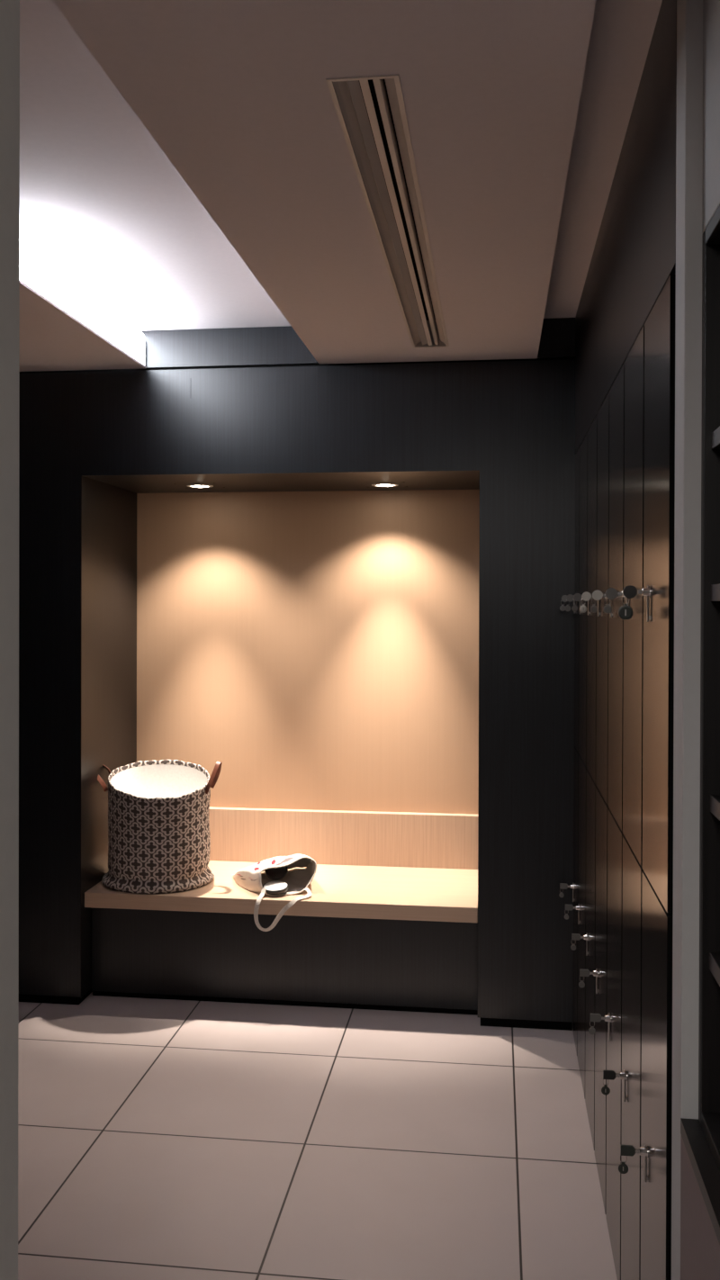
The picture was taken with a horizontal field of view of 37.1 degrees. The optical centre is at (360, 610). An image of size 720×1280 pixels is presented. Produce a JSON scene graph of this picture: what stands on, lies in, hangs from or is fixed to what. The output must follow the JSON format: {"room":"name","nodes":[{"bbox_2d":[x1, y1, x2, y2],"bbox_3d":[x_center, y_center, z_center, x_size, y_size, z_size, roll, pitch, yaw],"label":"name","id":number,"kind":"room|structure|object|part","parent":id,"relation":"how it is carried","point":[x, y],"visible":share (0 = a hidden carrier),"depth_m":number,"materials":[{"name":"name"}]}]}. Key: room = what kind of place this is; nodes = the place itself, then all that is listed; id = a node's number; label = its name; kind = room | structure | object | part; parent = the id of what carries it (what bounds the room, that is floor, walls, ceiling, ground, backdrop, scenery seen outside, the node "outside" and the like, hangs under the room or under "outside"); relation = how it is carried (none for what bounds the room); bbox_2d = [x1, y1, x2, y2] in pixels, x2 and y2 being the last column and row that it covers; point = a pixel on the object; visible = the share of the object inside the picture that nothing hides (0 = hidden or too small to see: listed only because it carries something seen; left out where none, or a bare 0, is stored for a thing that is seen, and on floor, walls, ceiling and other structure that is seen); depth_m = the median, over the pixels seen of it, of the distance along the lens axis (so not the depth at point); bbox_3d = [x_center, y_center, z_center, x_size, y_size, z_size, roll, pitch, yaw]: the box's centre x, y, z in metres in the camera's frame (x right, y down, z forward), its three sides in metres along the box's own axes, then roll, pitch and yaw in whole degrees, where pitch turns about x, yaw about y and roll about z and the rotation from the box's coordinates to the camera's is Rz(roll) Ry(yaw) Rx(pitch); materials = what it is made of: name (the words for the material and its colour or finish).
{"room":"changing room","nodes":[
{"label":"changing room","id":0,"kind":"room"},
{"bbox_2d":[0,0,19,1279],"bbox_3d":[-1.310,0.240,1.185,1.904,2.580,0.120,0,0,7],"label":"wall","id":1,"kind":"structure","parent":0,"point":[9,9],"depth_m":1.10,"materials":[{"name":"grey paint"}]},
{"bbox_2d":[18,317,575,1030],"bbox_3d":[-0.053,0.227,4.352,3.600,2.580,0.740,0,0,7],"label":"wall","id":2,"kind":"structure","parent":0,"point":[320,634],"depth_m":4.13,"materials":[{"name":"laminate"}]},
{"bbox_3d":[-1.028,0.483,4.427,0.003,2.002,0.640,0,0,7],"label":"niche panel","id":3,"kind":"part","parent":2,"relation":"part of","materials":[{"name":"brown laminate"}]},
{"bbox_2d":[186,484,213,487],"bbox_3d":[-0.661,-0.533,4.434,0.110,0.048,0.110,0,0,7],"label":"recessed light","id":4,"kind":"object","parent":2,"relation":"in","point":[188,485],"visible":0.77,"depth_m":4.42,"materials":[{"name":"white"}]},
{"bbox_3d":[-0.274,-0.525,4.337,1.515,0.020,0.620,0,0,7],"label":"niche ceiling panel","id":5,"kind":"part","parent":2,"relation":"part of","materials":[{"name":"brown laminate"}]},
{"bbox_3d":[-0.235,0.484,4.659,1.512,2.002,0.020,0,0,7],"label":"niche panel","id":6,"kind":"part","parent":2,"relation":"part of","materials":[{"name":"beige laminate"}]},
{"bbox_2d":[371,483,398,486],"bbox_3d":[0.103,-0.531,4.377,0.110,0.048,0.110,0,0,7],"label":"recessed light","id":7,"kind":"object","parent":2,"relation":"in","point":[374,484],"visible":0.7,"depth_m":4.36,"materials":[{"name":"white"}]},
{"bbox_2d":[18,991,617,1279],"bbox_3d":[-0.414,1.561,1.547,3.600,0.060,6.550,0,0,7],"label":"floor","id":8,"kind":"structure","parent":0,"point":[158,1139],"depth_m":3.04,"materials":[{"name":"tile"}]},
{"bbox_2d":[84,806,478,1015],"bbox_3d":[-0.276,1.189,4.348,1.508,0.655,0.613,0,0,7],"label":"bench","id":9,"kind":"object","parent":8,"relation":"on","point":[389,920],"visible":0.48,"depth_m":4.15,"materials":[{"name":"brown wood"}]},
{"bbox_2d":[97,759,221,893],"bbox_3d":[-0.810,0.838,4.302,0.424,0.491,0.449,0,0,-40],"label":"laundry hamper","id":10,"kind":"object","parent":9,"relation":"on","point":[159,834],"visible":0.96,"depth_m":4.15,"materials":[{"name":"fabric"}]},
{"bbox_3d":[-1.039,0.668,4.315,0.082,0.104,0.088,0,0,7],"label":"handle","id":11,"kind":"part","parent":10,"relation":"part of","materials":[{"name":"brown leather"}]},
{"bbox_3d":[-0.578,0.656,4.247,0.060,0.126,0.087,0,0,7],"label":"handle","id":12,"kind":"part","parent":10,"relation":"part of","materials":[{"name":"brown leather"}]},
{"bbox_2d":[232,853,316,931],"bbox_3d":[-0.320,1.079,4.214,0.311,0.252,0.407,0,0,-14],"label":"tote bag","id":13,"kind":"object","parent":9,"relation":"on","point":[251,878],"visible":0.89,"depth_m":4.18,"materials":[{"name":"fabric"}]},
{"bbox_2d":[262,865,288,894],"bbox_3d":[-0.327,1.028,4.150,0.099,0.105,0.159,0,0,-5],"label":"case","id":14,"kind":"object","parent":13,"relation":"in","point":[275,887],"visible":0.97,"depth_m":4.14,"materials":[{"name":"black plastic"}]},
{"bbox_3d":[-0.327,1.011,4.196,0.090,0.062,0.074,-2,9,-1],"label":"lid","id":15,"kind":"part","parent":14,"relation":"part of","materials":[{"name":"black plastic"}]},
{"bbox_3d":[-0.279,1.116,4.327,1.508,0.058,0.572,0,0,7],"label":"seat","id":16,"kind":"part","parent":9,"relation":"part of","materials":[{"name":"brown wood"}]},
{"bbox_3d":[-0.304,1.321,4.133,1.508,0.350,0.020,0,0,7],"label":"panel","id":17,"kind":"part","parent":9,"relation":"part of","materials":[{"name":"laminate"}]},
{"bbox_3d":[-0.240,1.002,4.631,1.508,0.283,0.040,0,0,7],"label":"backrest","id":18,"kind":"part","parent":9,"relation":"part of","materials":[{"name":"brown wood"}]},
{"bbox_2d":[569,747,579,1055],"bbox_3d":[0.971,1.005,3.737,0.464,1.032,0.226,0,0,7],"label":"locker","id":19,"kind":"object","parent":8,"relation":"on","point":[574,886],"visible":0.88,"depth_m":3.75,"materials":[{"name":"black wood"}]},
{"bbox_2d":[558,883,569,897],"bbox_3d":[0.732,0.997,3.826,0.043,0.050,0.004,0,0,7],"label":"key","id":20,"kind":"object","parent":19,"relation":"attached to","point":[563,886],"visible":1,"depth_m":3.83,"materials":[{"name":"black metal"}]},
{"bbox_2d":[573,448,579,753],"bbox_3d":[0.974,-0.035,3.732,0.464,1.044,0.226,0,0,7],"label":"locker","id":21,"kind":"object","parent":19,"relation":"on","point":[577,455],"visible":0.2,"depth_m":3.75,"materials":[{"name":"black wood"}]},
{"bbox_2d":[559,594,567,611],"bbox_3d":[0.734,-0.028,3.821,0.045,0.057,0.004,0,0,7],"label":"key","id":22,"kind":"object","parent":21,"relation":"attached to","point":[563,598],"visible":0.89,"depth_m":3.82,"materials":[{"name":"silver metal"}]},
{"bbox_2d":[576,755,586,1098],"bbox_3d":[0.937,1.007,3.466,0.464,1.032,0.320,0,0,7],"label":"locker","id":23,"kind":"object","parent":8,"relation":"on","point":[581,907],"visible":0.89,"depth_m":3.48,"materials":[{"name":"black wood"}]},
{"bbox_2d":[564,904,576,919],"bbox_3d":[0.698,0.998,3.557,0.043,0.050,0.004,0,0,7],"label":"key","id":24,"kind":"object","parent":23,"relation":"attached to","point":[568,907],"visible":1,"depth_m":3.56,"materials":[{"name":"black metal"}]},
{"bbox_3d":[0.725,1.004,3.554,0.006,0.066,0.009,0,0,7],"label":"handle","id":25,"kind":"part","parent":23,"relation":"part of","materials":[{"name":"silver metal"}]},
{"bbox_2d":[578,432,587,766],"bbox_3d":[0.940,-0.034,3.461,0.464,1.044,0.320,0,0,7],"label":"locker","id":26,"kind":"object","parent":23,"relation":"on","point":[583,448],"visible":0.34,"depth_m":3.47,"materials":[{"name":"black wood"}]},
{"bbox_2d":[565,594,573,611],"bbox_3d":[0.700,-0.026,3.552,0.045,0.057,0.004,0,0,7],"label":"key","id":27,"kind":"object","parent":26,"relation":"attached to","point":[570,598],"visible":0.88,"depth_m":3.55,"materials":[{"name":"silver metal"}]},
{"bbox_2d":[583,769,597,1150],"bbox_3d":[0.897,1.008,3.149,0.464,1.032,0.320,0,0,7],"label":"locker","id":28,"kind":"object","parent":8,"relation":"on","point":[590,936],"visible":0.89,"depth_m":3.15,"materials":[{"name":"black wood"}]},
{"bbox_2d":[570,933,583,950],"bbox_3d":[0.658,1.000,3.240,0.043,0.050,0.004,0,0,7],"label":"key","id":29,"kind":"object","parent":28,"relation":"attached to","point":[574,936],"visible":1,"depth_m":3.24,"materials":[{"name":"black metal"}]},
{"bbox_3d":[0.685,1.005,3.236,0.006,0.066,0.009,0,0,7],"label":"handle","id":30,"kind":"part","parent":28,"relation":"part of","materials":[{"name":"silver metal"}]},
{"bbox_2d":[586,414,597,784],"bbox_3d":[0.900,-0.032,3.144,0.464,1.044,0.320,0,0,7],"label":"locker","id":31,"kind":"object","parent":28,"relation":"on","point":[592,433],"visible":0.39,"depth_m":3.15,"materials":[{"name":"black wood"}]},
{"bbox_2d":[571,593,581,611],"bbox_3d":[0.660,-0.026,3.235,0.044,0.055,0.004,0,0,7],"label":"key","id":32,"kind":"object","parent":31,"relation":"attached to","point":[577,597],"visible":0.96,"depth_m":3.23,"materials":[{"name":"silver metal"}]},
{"bbox_3d":[0.688,-0.020,3.231,0.006,0.066,0.009,0,0,7],"label":"handle","id":33,"kind":"part","parent":31,"relation":"part of","materials":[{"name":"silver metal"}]},
{"bbox_2d":[593,787,608,1213],"bbox_3d":[0.856,1.010,2.832,0.464,1.032,0.320,0,0,7],"label":"locker","id":34,"kind":"object","parent":8,"relation":"on","point":[600,972],"visible":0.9,"depth_m":2.84,"materials":[{"name":"black wood"}]},
{"bbox_2d":[578,969,593,987],"bbox_3d":[0.618,1.001,2.922,0.043,0.050,0.004,0,0,7],"label":"key","id":35,"kind":"object","parent":34,"relation":"attached to","point":[582,972],"visible":1,"depth_m":2.92,"materials":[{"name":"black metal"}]},
{"bbox_3d":[0.645,1.007,2.919,0.006,0.066,0.009,0,0,7],"label":"handle","id":36,"kind":"part","parent":34,"relation":"part of","materials":[{"name":"silver metal"}]},
{"bbox_2d":[595,391,609,804],"bbox_3d":[0.859,-0.031,2.826,0.464,1.044,0.320,0,0,7],"label":"locker","id":37,"kind":"object","parent":34,"relation":"on","point":[603,414],"visible":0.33,"depth_m":2.83,"materials":[{"name":"black wood"}]},
{"bbox_2d":[579,591,592,612],"bbox_3d":[0.620,-0.023,2.917,0.045,0.057,0.004,0,0,7],"label":"key","id":38,"kind":"object","parent":37,"relation":"attached to","point":[586,596],"visible":0.98,"depth_m":2.92,"materials":[{"name":"silver metal"}]},
{"bbox_3d":[0.648,-0.018,2.914,0.006,0.066,0.009,0,0,7],"label":"handle","id":39,"kind":"part","parent":37,"relation":"part of","materials":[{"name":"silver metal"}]},
{"bbox_2d":[604,808,624,1279],"bbox_3d":[0.816,1.011,2.514,0.464,1.032,0.320,0,0,7],"label":"locker","id":40,"kind":"object","parent":8,"relation":"on","point":[613,1018],"visible":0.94,"depth_m":2.52,"materials":[{"name":"black wood"}]},
{"bbox_2d":[588,1013,604,1034],"bbox_3d":[0.577,1.003,2.605,0.043,0.050,0.004,0,0,7],"label":"key","id":41,"kind":"object","parent":40,"relation":"attached to","point":[594,1017],"visible":1,"depth_m":2.60,"materials":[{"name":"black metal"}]},
{"bbox_3d":[0.605,1.008,2.602,0.006,0.066,0.009,0,0,7],"label":"handle","id":42,"kind":"part","parent":40,"relation":"part of","materials":[{"name":"silver metal"}]},
{"bbox_2d":[606,362,624,831],"bbox_3d":[0.819,-0.029,2.509,0.464,1.044,0.320,0,0,7],"label":"locker","id":43,"kind":"object","parent":40,"relation":"on","point":[617,392],"visible":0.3,"depth_m":2.51,"materials":[{"name":"black wood"}]},
{"bbox_2d":[590,590,605,612],"bbox_3d":[0.580,-0.023,2.600,0.044,0.055,0.004,0,0,7],"label":"key","id":44,"kind":"object","parent":43,"relation":"attached to","point":[597,595],"visible":0.98,"depth_m":2.60,"materials":[{"name":"silver metal"}]},
{"bbox_2d":[619,836,643,1279],"bbox_3d":[0.776,1.013,2.197,0.464,1.032,0.320,0,0,7],"label":"locker","id":45,"kind":"object","parent":8,"relation":"on","point":[631,1074],"visible":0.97,"depth_m":2.20,"materials":[{"name":"black wood"}]},
{"bbox_2d":[601,1070,620,1095],"bbox_3d":[0.536,1.005,2.288,0.044,0.052,0.004,0,0,7],"label":"key","id":46,"kind":"object","parent":45,"relation":"attached to","point":[608,1075],"visible":1,"depth_m":2.29,"materials":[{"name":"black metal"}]},
{"bbox_3d":[0.564,1.010,2.284,0.006,0.066,0.009,0,0,7],"label":"handle","id":47,"kind":"part","parent":45,"relation":"part of","materials":[{"name":"silver metal"}]},
{"bbox_2d":[621,325,644,865],"bbox_3d":[0.779,-0.028,2.191,0.464,1.044,0.320,0,0,7],"label":"locker","id":48,"kind":"object","parent":45,"relation":"on","point":[635,361],"visible":0.24,"depth_m":2.19,"materials":[{"name":"black wood"}]},
{"bbox_2d":[603,587,621,613],"bbox_3d":[0.540,-0.021,2.282,0.044,0.055,0.004,0,0,7],"label":"key","id":49,"kind":"object","parent":48,"relation":"attached to","point":[611,593],"visible":0.99,"depth_m":2.28,"materials":[{"name":"silver metal"}]},
{"bbox_2d":[639,871,673,1279],"bbox_3d":[0.735,1.014,1.879,0.464,1.032,0.320,0,0,7],"label":"locker","id":50,"kind":"object","parent":8,"relation":"on","point":[656,1097],"visible":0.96,"depth_m":1.87,"materials":[{"name":"black wood"}]},
{"bbox_2d":[618,1144,639,1173],"bbox_3d":[0.496,1.007,1.970,0.044,0.052,0.004,0,0,7],"label":"key","id":51,"kind":"object","parent":50,"relation":"attached to","point":[626,1150],"visible":1,"depth_m":1.97,"materials":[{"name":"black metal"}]},
{"bbox_3d":[0.524,1.011,1.967,0.006,0.066,0.009,0,0,7],"label":"handle","id":52,"kind":"part","parent":50,"relation":"part of","materials":[{"name":"silver metal"}]},
{"bbox_2d":[641,274,676,913],"bbox_3d":[0.739,-0.026,1.874,0.464,1.044,0.320,0,0,7],"label":"locker","id":53,"kind":"object","parent":50,"relation":"on","point":[659,480],"visible":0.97,"depth_m":1.85,"materials":[{"name":"black wood"}]},
{"bbox_2d":[618,585,642,620],"bbox_3d":[0.497,-0.015,1.965,0.048,0.064,0.004,0,0,7],"label":"key","id":54,"kind":"object","parent":53,"relation":"attached to","point":[626,612],"visible":1,"depth_m":1.96,"materials":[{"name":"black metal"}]},
{"bbox_3d":[0.514,-0.035,1.963,0.014,0.007,0.002,0,0,7],"label":"blade","id":55,"kind":"part","parent":54,"relation":"part of","materials":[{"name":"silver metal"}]},
{"bbox_3d":[0.527,-0.014,1.961,0.006,0.066,0.009,0,0,7],"label":"handle","id":56,"kind":"part","parent":53,"relation":"part of","materials":[{"name":"silver metal"}]},
{"bbox_2d":[19,0,662,371],"bbox_3d":[-0.406,-1.016,1.534,3.600,0.226,6.550,0,0,7],"label":"ceiling","id":57,"kind":"structure","parent":0,"point":[186,164],"depth_m":2.29,"materials":[{"name":"white paint"}]},
{"bbox_2d":[19,239,144,365],"bbox_3d":[-0.903,-0.984,3.472,0.033,0.126,1.196,0,0,7],"label":"light","id":58,"kind":"object","parent":57,"relation":"attached to","point":[37,273],"visible":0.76,"depth_m":3.41,"materials":[{"name":"white"}]},
{"bbox_3d":[-0.903,-0.923,3.472,0.033,0.004,1.190,0,0,7],"label":"rail","id":59,"kind":"part","parent":58,"relation":"part of","materials":[{"name":"white"}]},
{"bbox_2d":[325,74,448,348],"bbox_3d":[0.124,-0.957,2.763,0.124,0.102,1.910,0,0,7],"label":"ceiling vent","id":60,"kind":"object","parent":57,"relation":"in","point":[371,112],"visible":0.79,"depth_m":2.34,"materials":[{"name":"beige metal"}]},
{"bbox_3d":[0.104,-0.915,2.765,0.019,0.009,1.893,0,0,7],"label":"blade","id":61,"kind":"part","parent":60,"relation":"part of","materials":[{"name":"grey"}]},
{"bbox_3d":[0.124,-0.924,2.763,0.014,0.028,1.893,0,0,7],"label":"blade","id":62,"kind":"part","parent":60,"relation":"part of","materials":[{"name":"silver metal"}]},
{"bbox_3d":[0.145,-0.924,2.760,0.012,0.028,1.893,0,0,7],"label":"blade","id":63,"kind":"part","parent":60,"relation":"part of","materials":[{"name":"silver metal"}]},
{"bbox_2d":[671,0,719,1279],"bbox_3d":[0.730,0.253,-0.118,0.921,2.580,3.548,0,0,7],"label":"wall","id":64,"kind":"structure","parent":0,"point":[698,129],"depth_m":1.61,"materials":[{"name":"white paint"}]},
{"bbox_2d":[575,0,676,454],"bbox_3d":[0.871,-0.803,2.752,0.471,0.496,2.190,0,0,7],"label":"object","id":65,"kind":"structure","parent":64,"relation":"attached to","point":[634,257],"depth_m":2.20,"materials":[{"name":"laminate"}]},
{"bbox_2d":[680,1117,719,1279],"bbox_3d":[0.584,1.154,0.669,0.442,0.768,1.864,0,0,7],"label":"trim","id":66,"kind":"structure","parent":64,"relation":"attached to","point":[699,1173],"depth_m":1.50,"materials":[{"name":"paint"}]},
{"bbox_2d":[698,204,719,1172],"bbox_3d":[0.644,0.104,1.089,0.396,1.328,1.002,0,0,7],"label":"bookcase","id":67,"kind":"object","parent":66,"relation":"on","point":[709,818],"visible":1,"depth_m":1.59,"materials":[{"name":"black laminate"}]},
{"bbox_3d":[0.642,0.757,1.093,0.396,0.022,0.958,0,0,7],"label":"panel","id":68,"kind":"part","parent":67,"relation":"part of","materials":[{"name":"black laminate"}]},
{"bbox_3d":[0.646,-0.549,1.086,0.396,0.022,0.958,0,0,7],"label":"panel","id":69,"kind":"part","parent":67,"relation":"part of","materials":[{"name":"black laminate"}]},
{"bbox_3d":[0.643,0.520,1.091,0.372,0.024,0.956,0,0,7],"label":"shelf","id":70,"kind":"part","parent":67,"relation":"part of","materials":[{"name":"black laminate"}]},
{"bbox_3d":[0.643,0.287,1.090,0.372,0.024,0.956,0,0,7],"label":"shelf","id":71,"kind":"part","parent":67,"relation":"part of","materials":[{"name":"black laminate"}]}
]}

